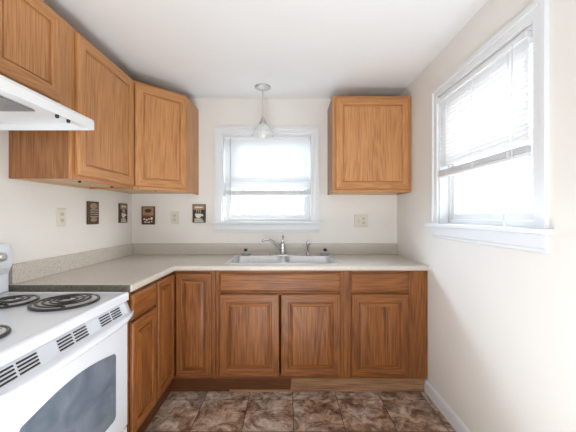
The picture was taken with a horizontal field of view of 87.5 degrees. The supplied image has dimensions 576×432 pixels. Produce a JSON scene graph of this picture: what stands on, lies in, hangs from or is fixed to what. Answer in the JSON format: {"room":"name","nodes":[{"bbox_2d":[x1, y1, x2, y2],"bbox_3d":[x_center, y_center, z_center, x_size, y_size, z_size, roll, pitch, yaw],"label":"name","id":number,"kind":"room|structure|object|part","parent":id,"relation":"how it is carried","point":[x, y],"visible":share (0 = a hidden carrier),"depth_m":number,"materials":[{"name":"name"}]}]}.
{"room":"kitchen","nodes":[
{"label":"kitchen","id":0,"kind":"room"},
{"bbox_2d":[0,130,131,291],"bbox_3d":[-1.495,0.093,0.460,0.130,2.343,4.600,0,0,0],"label":"wall","id":1,"kind":"structure","parent":0,"point":[28,209],"depth_m":1.81,"materials":[{"name":"paint"}]},
{"bbox_2d":[0,0,71,108],"bbox_3d":[-1.255,-0.751,1.119,0.348,0.438,0.838,0,0,0],"label":"upper cabinet","id":2,"kind":"object","parent":1,"relation":"attached to","point":[36,41],"visible":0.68,"depth_m":1.30,"materials":[{"name":"brown wood"}]},
{"bbox_2d":[0,75,93,129],"bbox_3d":[-1.184,-0.472,1.080,0.490,0.118,0.760,0,0,0],"label":"range hood","id":3,"kind":"object","parent":2,"relation":"attached to","point":[21,107],"visible":1,"depth_m":1.29,"materials":[{"name":"white metal"}]},
{"bbox_3d":[-1.210,-0.447,1.080,0.422,0.004,0.748,0,0,0],"label":"panel","id":4,"kind":"part","parent":3,"relation":"part of","materials":[{"name":"white metal"}]},
{"bbox_3d":[-0.972,-0.429,1.080,0.055,0.004,0.748,0,0,0],"label":"rail","id":5,"kind":"part","parent":3,"relation":"part of","materials":[{"name":"white metal"}]},
{"bbox_2d":[57,208,65,226],"bbox_3d":[-1.425,0.008,1.898,0.008,0.116,0.076,0,0,0],"label":"wall outlet","id":6,"kind":"object","parent":1,"relation":"attached to","point":[61,212],"visible":1,"depth_m":1.89,"materials":[{"name":"beige plastic"}]},
{"bbox_2d":[9,27,133,188],"bbox_3d":[-1.255,-0.581,1.844,0.348,0.778,0.608,0,0,0],"label":"upper cabinet","id":7,"kind":"object","parent":1,"relation":"attached to","point":[102,157],"visible":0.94,"depth_m":1.67,"materials":[{"name":"brown wood"}]},
{"bbox_3d":[-1.115,-0.581,1.844,0.019,0.778,0.608,0,0,0],"label":"frame","id":8,"kind":"part","parent":7,"relation":"part of","materials":[{"name":"brown wood"}]},
{"bbox_3d":[-1.091,-0.582,1.838,0.020,0.735,0.560,0,0,0],"label":"door","id":9,"kind":"part","parent":7,"relation":"part of","materials":[{"name":"brown wood"}]},
{"bbox_2d":[87,201,98,223],"bbox_3d":[-1.420,-0.023,2.195,0.019,0.166,0.120,0,0,0],"label":"plaque","id":10,"kind":"object","parent":1,"relation":"attached to","point":[92,207],"visible":1,"depth_m":2.18,"materials":[{"name":"brown wood"}]},
{"bbox_3d":[-1.416,-0.073,2.195,0.001,0.043,0.082,0,0,0],"label":"label panel","id":11,"kind":"part","parent":10,"relation":"part of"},
{"bbox_2d":[118,203,126,222],"bbox_3d":[-1.421,-0.025,2.595,0.016,0.166,0.120,0,0,0],"label":"plaque","id":12,"kind":"object","parent":1,"relation":"attached to","point":[122,208],"visible":1,"depth_m":2.57,"materials":[{"name":"brown wood"}]},
{"bbox_2d":[121,209,126,221],"bbox_3d":[-1.416,-0.003,2.595,0.001,0.109,0.101,0,0,0],"label":"picture","id":13,"kind":"object","parent":12,"relation":"on","point":[123,211],"depth_m":2.60},
{"bbox_2d":[132,98,396,242],"bbox_3d":[-0.215,0.093,2.825,2.690,2.343,0.130,0,0,0],"label":"wall","id":14,"kind":"structure","parent":0,"point":[336,212],"depth_m":2.76,"materials":[{"name":"paint"}]},
{"bbox_2d":[141,206,154,224],"bbox_3d":[-1.277,-0.005,2.752,0.120,0.166,0.014,0,0,0],"label":"plaque","id":15,"kind":"object","parent":14,"relation":"attached to","point":[147,212],"visible":1,"depth_m":2.75,"materials":[{"name":"brown wood"}]},
{"bbox_2d":[142,207,153,214],"bbox_3d":[-1.277,-0.043,2.746,0.101,0.076,0.001,0,0,0],"label":"picture","id":16,"kind":"object","parent":15,"relation":"on","point":[145,210],"depth_m":2.75},
{"bbox_2d":[102,80,198,194],"bbox_3d":[-1.121,-0.581,2.450,0.617,0.778,0.617,0,0,0],"label":"upper cabinet","id":17,"kind":"object","parent":14,"relation":"attached to","point":[166,123],"visible":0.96,"depth_m":2.30,"materials":[{"name":"brown wood"}]},
{"bbox_3d":[-0.969,-0.581,2.299,0.404,0.778,0.019,0,0,-45],"label":"frame","id":18,"kind":"part","parent":17,"relation":"part of","materials":[{"name":"brown wood"}]},
{"bbox_3d":[-0.954,-0.582,2.284,0.394,0.735,0.020,0,0,-45],"label":"door","id":19,"kind":"part","parent":17,"relation":"part of","materials":[{"name":"brown wood"}]},
{"bbox_3d":[-0.827,-0.581,2.604,0.014,0.778,0.310,0,0,0],"label":"panel","id":20,"kind":"part","parent":17,"relation":"part of","materials":[{"name":"brown wood"}]},
{"bbox_2d":[171,211,178,223],"bbox_3d":[-1.038,0.015,2.755,0.074,0.116,0.008,0,0,0],"label":"wall outlet","id":21,"kind":"object","parent":14,"relation":"attached to","point":[174,214],"visible":1,"depth_m":2.75,"materials":[{"name":"beige plastic"}]},
{"bbox_2d":[192,204,205,222],"bbox_3d":[-0.812,-0.023,2.751,0.120,0.166,0.016,0,0,0],"label":"plaque","id":22,"kind":"object","parent":14,"relation":"attached to","point":[198,210],"visible":1,"depth_m":2.75,"materials":[{"name":"brown wood"}]},
{"bbox_2d":[193,205,204,209],"bbox_3d":[-0.812,-0.078,2.746,0.101,0.043,0.001,0,0,0],"label":"picture","id":23,"kind":"object","parent":22,"relation":"on","point":[195,207],"depth_m":2.75},
{"bbox_2d":[193,210,204,221],"bbox_3d":[-0.812,-0.001,2.746,0.101,0.109,0.001,0,0,0],"label":"picture","id":24,"kind":"object","parent":22,"relation":"on","point":[198,215],"depth_m":2.75},
{"bbox_2d":[211,126,321,231],"bbox_3d":[-0.193,-0.335,2.799,1.001,0.963,0.182,0,0,0],"label":"window","id":25,"kind":"structure","parent":14,"relation":"in","point":[224,221],"depth_m":2.75,"materials":[{"name":"white paint"}]},
{"bbox_3d":[-0.193,0.059,2.799,1.001,0.021,0.182,0,0,0],"label":"sill","id":26,"kind":"part","parent":25,"relation":"part of","materials":[{"name":"white paint"}]},
{"bbox_2d":[224,136,309,202],"bbox_3d":[-0.193,-0.426,2.788,0.793,0.621,0.040,0,0,0],"label":"window blind","id":27,"kind":"object","parent":25,"relation":"attached to","point":[277,161],"visible":0.98,"depth_m":2.79,"materials":[{"name":"white plastic"}]},
{"bbox_3d":[-0.193,-0.723,2.793,0.790,0.026,0.030,0,0,0],"label":"head rail","id":28,"kind":"part","parent":27,"relation":"part of","materials":[{"name":"white plastic"}]},
{"bbox_3d":[-0.193,-0.198,2.793,0.786,0.016,0.026,0,0,0],"label":"rail","id":29,"kind":"part","parent":27,"relation":"part of","materials":[{"name":"white plastic"}]},
{"bbox_3d":[-0.193,-0.171,2.833,0.743,0.382,0.023,0,0,0],"label":"sash","id":30,"kind":"part","parent":25,"relation":"part of","materials":[{"name":"white plastic"}]},
{"bbox_3d":[-0.193,-0.344,2.846,0.801,0.787,0.063,0,0,0],"label":"frame","id":31,"kind":"part","parent":25,"relation":"part of","materials":[{"name":"white plastic"}]},
{"bbox_2d":[354,214,367,226],"bbox_3d":[0.668,0.043,2.751,0.122,0.116,0.017,0,0,0],"label":"wall outlet","id":32,"kind":"object","parent":14,"relation":"attached to","point":[360,220],"visible":1,"depth_m":2.75,"materials":[{"name":"beige plastic"}]},
{"bbox_2d":[327,96,410,194],"bbox_3d":[0.680,-0.581,2.585,0.636,0.778,0.348,0,0,0],"label":"upper cabinet","id":33,"kind":"object","parent":14,"relation":"attached to","point":[369,137],"visible":1,"depth_m":2.42,"materials":[{"name":"brown wood"}]},
{"bbox_2d":[42,0,487,97],"bbox_3d":[-0.215,-1.138,0.525,2.690,0.120,4.730,0,0,0],"label":"ceiling","id":34,"kind":"structure","parent":0,"point":[189,48],"depth_m":1.84,"materials":[{"name":"paint"}]},
{"bbox_2d":[252,83,273,138],"bbox_3d":[-0.210,-0.866,2.515,0.184,0.422,0.184,0,0,0],"label":"pendant light","id":35,"kind":"object","parent":34,"relation":"hanging from","point":[262,131],"visible":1,"depth_m":2.49,"materials":[{"name":"white glass"}]},
{"bbox_3d":[-0.210,-0.716,2.515,0.184,0.100,0.184,0,0,0],"label":"lamp shade","id":36,"kind":"part","parent":35,"relation":"part of","materials":[{"name":"clear glass"}]},
{"bbox_2d":[144,378,455,431],"bbox_3d":[-0.215,1.315,0.525,2.690,0.100,4.730,0,0,0],"label":"floor","id":37,"kind":"structure","parent":0,"point":[181,411],"depth_m":1.94,"materials":[{"name":"tile"}]},
{"bbox_2d":[0,243,133,431],"bbox_3d":[-1.090,0.700,1.141,0.668,1.130,0.760,0,0,0],"label":"electric range","id":38,"kind":"object","parent":37,"relation":"on","point":[63,355],"visible":1,"depth_m":1.16,"materials":[{"name":"white metal"}]},
{"bbox_3d":[-1.379,0.198,1.451,0.022,0.044,0.044,0,0,0],"label":"knob","id":39,"kind":"part","parent":38,"relation":"part of","materials":[{"name":"silver metal"}]},
{"bbox_3d":[-1.000,0.380,0.938,0.198,0.009,0.198,0,0,0],"label":"burner","id":40,"kind":"part","parent":38,"relation":"part of","materials":[{"name":"metal"}]},
{"bbox_3d":[-1.232,0.380,1.335,0.198,0.009,0.198,0,0,0],"label":"burner","id":41,"kind":"part","parent":38,"relation":"part of","materials":[{"name":"metal"}]},
{"bbox_3d":[-0.985,0.380,1.335,0.254,0.009,0.254,0,0,0],"label":"burner","id":42,"kind":"part","parent":38,"relation":"part of","materials":[{"name":"metal"}]},
{"bbox_3d":[-0.818,0.768,1.141,0.021,0.563,0.752,0,0,0],"label":"oven door","id":43,"kind":"part","parent":38,"relation":"part of","materials":[{"name":"white metal"}]},
{"bbox_2d":[0,292,128,366],"bbox_3d":[-1.113,0.401,1.141,0.623,0.040,0.760,0,0,0],"label":"cooktop","id":44,"kind":"object","parent":38,"relation":"in","point":[30,322],"depth_m":1.18,"materials":[{"name":"white metal"}]},
{"bbox_3d":[-0.792,0.473,1.141,0.072,0.092,0.752,0,0,0],"label":"door handle","id":45,"kind":"part","parent":38,"relation":"part of","materials":[{"name":"white metal"}]},
{"bbox_2d":[126,281,156,431],"bbox_3d":[-1.112,0.775,1.693,0.632,0.770,0.302,0,0,0],"label":"base cabinet","id":46,"kind":"object","parent":37,"relation":"on","point":[142,326],"visible":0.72,"depth_m":1.64,"materials":[{"name":"brown wood"}]},
{"bbox_3d":[-0.807,0.473,1.692,0.019,0.130,0.280,0,0,0],"label":"drawer","id":47,"kind":"part","parent":46,"relation":"part of","materials":[{"name":"brown wood"}]},
{"bbox_2d":[136,383,170,431],"bbox_3d":[-0.850,1.221,1.859,0.016,0.088,0.618,0,0,0],"label":"board","id":48,"kind":"object","parent":37,"relation":"on","point":[146,422],"visible":0.56,"depth_m":1.91,"materials":[{"name":"brown wood"}]},
{"bbox_2d":[154,271,215,400],"bbox_3d":[-0.973,0.775,2.303,0.911,0.770,0.911,0,0,0],"label":"base cabinet","id":49,"kind":"object","parent":37,"relation":"on","point":[185,304],"visible":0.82,"depth_m":2.13,"materials":[{"name":"brown wood"}]},
{"bbox_3d":[-0.808,0.773,1.994,0.020,0.731,0.262,0,0,0],"label":"door","id":50,"kind":"part","parent":49,"relation":"part of","materials":[{"name":"brown wood"}]},
{"bbox_3d":[-0.670,0.773,2.139,0.252,0.731,0.020,0,0,0],"label":"door","id":51,"kind":"part","parent":49,"relation":"part of","materials":[{"name":"brown wood"}]},
{"bbox_2d":[9,243,429,291],"bbox_3d":[-0.215,0.319,2.148,2.428,0.139,1.222,0,0,0],"label":"countertop","id":52,"kind":"structure","parent":49,"relation":"on","point":[127,267],"depth_m":2.14,"materials":[{"name":"laminate"}]},
{"bbox_2d":[262,235,296,254],"bbox_3d":[-0.084,0.257,2.661,0.322,0.180,0.110,0,0,-16],"label":"kitchen faucet","id":53,"kind":"object","parent":52,"relation":"on","point":[281,247],"visible":0.99,"depth_m":2.65,"materials":[{"name":"silver metal"}]},
{"bbox_3d":[-0.140,0.249,2.621,0.198,0.118,0.024,0,0,-30],"label":"spout","id":54,"kind":"part","parent":53,"relation":"part of","materials":[{"name":"silver metal"}]},
{"bbox_2d":[280,242,285,253],"bbox_3d":[-0.046,0.283,2.672,0.052,0.104,0.052,0,0,0],"label":"faucet","id":55,"kind":"object","parent":53,"relation":"on","point":[282,245],"depth_m":2.65,"materials":[{"name":"silver metal"}]},
{"bbox_3d":[-0.046,0.341,2.672,0.250,0.011,0.054,0,0,0],"label":"plate","id":56,"kind":"part","parent":53,"relation":"part of","materials":[{"name":"silver metal"}]},
{"bbox_2d":[224,254,341,263],"bbox_3d":[-0.035,0.428,2.462,0.868,0.162,0.536,0,0,0],"label":"sink","id":57,"kind":"object","parent":52,"relation":"in","point":[238,258],"visible":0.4,"depth_m":2.62,"materials":[{"name":"silver metal"}]},
{"bbox_2d":[241,249,249,254],"bbox_3d":[-0.375,0.318,2.668,0.090,0.057,0.090,0,0,0],"label":"strainer","id":58,"kind":"object","parent":57,"relation":"on","point":[245,252],"visible":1,"depth_m":2.65,"materials":[{"name":"silver metal"}]},
{"bbox_2d":[241,251,249,254],"bbox_3d":[-0.375,0.331,2.668,0.090,0.032,0.090,0,0,0],"label":"basket","id":59,"kind":"object","parent":58,"relation":"on","point":[243,252],"depth_m":2.64,"materials":[{"name":"silver metal"}]},
{"bbox_2d":[305,241,310,254],"bbox_3d":[0.178,0.282,2.672,0.048,0.128,0.048,0,0,0],"label":"sprayer","id":60,"kind":"object","parent":57,"relation":"on","point":[307,242],"visible":0.98,"depth_m":2.66,"materials":[{"name":"silver metal"}]},
{"bbox_2d":[321,249,329,254],"bbox_3d":[0.328,0.318,2.668,0.090,0.057,0.090,0,0,0],"label":"strainer","id":61,"kind":"object","parent":57,"relation":"on","point":[324,252],"visible":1,"depth_m":2.64,"materials":[{"name":"silver metal"}]},
{"bbox_2d":[171,378,289,390],"bbox_3d":[-0.421,1.215,2.179,0.878,0.100,0.018,0,0,0],"label":"board","id":62,"kind":"object","parent":37,"relation":"on","point":[177,384],"visible":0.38,"depth_m":2.17,"materials":[{"name":"brown wood"}]},
{"bbox_2d":[230,389,290,391],"bbox_3d":[-0.201,1.257,2.166,0.438,0.016,0.006,0,0,0],"label":"floor strip","id":63,"kind":"object","parent":37,"relation":"on","point":[231,390],"visible":1,"depth_m":2.16,"materials":[{"name":"brown wood"}]},
{"bbox_2d":[216,271,343,377],"bbox_3d":[-0.058,0.775,2.442,0.912,0.770,0.632,0,0,0],"label":"base cabinet","id":64,"kind":"object","parent":37,"relation":"on","point":[270,324],"visible":0.85,"depth_m":2.13,"materials":[{"name":"brown wood"}]},
{"bbox_3d":[-0.275,0.847,2.136,0.426,0.586,0.020,0,0,0],"label":"door","id":65,"kind":"part","parent":64,"relation":"part of","materials":[{"name":"brown wood"}]},
{"bbox_3d":[-0.057,0.473,2.137,0.862,0.130,0.019,0,0,0],"label":"drawer","id":66,"kind":"part","parent":64,"relation":"part of","materials":[{"name":"brown wood"}]},
{"bbox_3d":[0.161,0.847,2.136,0.426,0.586,0.020,0,0,0],"label":"door","id":67,"kind":"part","parent":64,"relation":"part of","materials":[{"name":"brown wood"}]},
{"bbox_2d":[291,378,423,390],"bbox_3d":[0.502,1.218,2.179,0.964,0.094,0.018,0,0,0],"label":"board","id":68,"kind":"object","parent":37,"relation":"on","point":[297,384],"visible":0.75,"depth_m":2.17,"materials":[{"name":"brown wood"}]},
{"bbox_2d":[344,271,427,377],"bbox_3d":[0.699,0.775,2.442,0.597,0.770,0.632,0,0,0],"label":"base cabinet","id":69,"kind":"object","parent":37,"relation":"on","point":[386,312],"visible":0.86,"depth_m":2.13,"materials":[{"name":"brown wood"}]},
{"bbox_3d":[0.652,0.473,2.137,0.408,0.130,0.019,0,0,0],"label":"drawer","id":70,"kind":"part","parent":69,"relation":"part of","materials":[{"name":"brown wood"}]},
{"bbox_3d":[0.652,0.847,2.136,0.408,0.586,0.020,0,0,0],"label":"door","id":71,"kind":"part","parent":69,"relation":"part of","materials":[{"name":"brown wood"}]},
{"bbox_2d":[397,0,575,431],"bbox_3d":[1.065,0.093,0.460,0.130,2.343,4.600,0,0,0],"label":"wall","id":72,"kind":"structure","parent":0,"point":[502,321],"depth_m":1.41,"materials":[{"name":"paint"}]},
{"bbox_2d":[424,379,470,431],"bbox_3d":[0.993,1.221,0.168,0.013,0.088,4.015,0,0,0],"label":"baseboard","id":73,"kind":"structure","parent":72,"relation":"attached to","point":[445,409],"depth_m":1.89,"materials":[{"name":"white paint"}]},
{"bbox_2d":[425,0,554,253],"bbox_3d":[1.039,-0.353,1.605,0.182,1.000,0.956,0,0,0],"label":"window","id":74,"kind":"structure","parent":72,"relation":"in","point":[532,235],"depth_m":1.34,"materials":[{"name":"white paint"}]},
{"bbox_2d":[437,30,532,228],"bbox_3d":[0.981,-0.358,1.623,0.079,0.831,0.741,0,0,0],"label":"window blind","id":75,"kind":"object","parent":74,"relation":"attached to","point":[487,111],"visible":1,"depth_m":1.50,"materials":[{"name":"white plastic"}]},
{"bbox_3d":[1.005,-0.258,1.623,0.026,0.016,0.734,0,0,0],"label":"rail","id":76,"kind":"part","parent":75,"relation":"part of","materials":[{"name":"white plastic"}]},
{"bbox_3d":[1.005,-0.760,1.623,0.030,0.026,0.738,0,0,0],"label":"head rail","id":77,"kind":"part","parent":75,"relation":"part of","materials":[{"name":"white plastic"}]},
{"bbox_3d":[0.984,-0.453,1.320,0.003,0.600,0.002,0,0,0],"label":"pull cord","id":78,"kind":"part","parent":75,"relation":"part of","materials":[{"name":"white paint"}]},
{"bbox_3d":[1.039,0.059,1.605,0.182,0.021,0.956,0,0,0],"label":"sill","id":79,"kind":"part","parent":74,"relation":"part of","materials":[{"name":"white paint"}]},
{"bbox_3d":[1.087,-0.363,1.605,0.063,0.824,0.756,0,0,0],"label":"frame","id":80,"kind":"part","parent":74,"relation":"part of","materials":[{"name":"white plastic"}]},
{"bbox_3d":[1.073,-0.180,1.605,0.023,0.400,0.698,0,0,0],"label":"sash","id":81,"kind":"part","parent":74,"relation":"part of","materials":[{"name":"white plastic"}]},
{"bbox_3d":[1.101,-0.546,1.605,0.023,0.400,0.698,0,0,0],"label":"sash","id":82,"kind":"part","parent":74,"relation":"part of","materials":[{"name":"white plastic"}]},
{"label":"outside","id":83,"kind":"structure","parent":0,"visible":0},
{"bbox_3d":[5.000,1.990,10.260,70.000,0.050,65.000,0,0,0],"label":"ground","id":84,"kind":"structure","parent":83,"visible":0},
{"bbox_2d":[232,188,257,214],"bbox_3d":[-2.725,0.194,11.749,3.229,3.557,3.255,0,0,0],"label":"tree","id":85,"kind":"object","parent":84,"relation":"on","point":[235,197],"visible":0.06,"depth_m":11.62,"materials":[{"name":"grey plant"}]}
]}

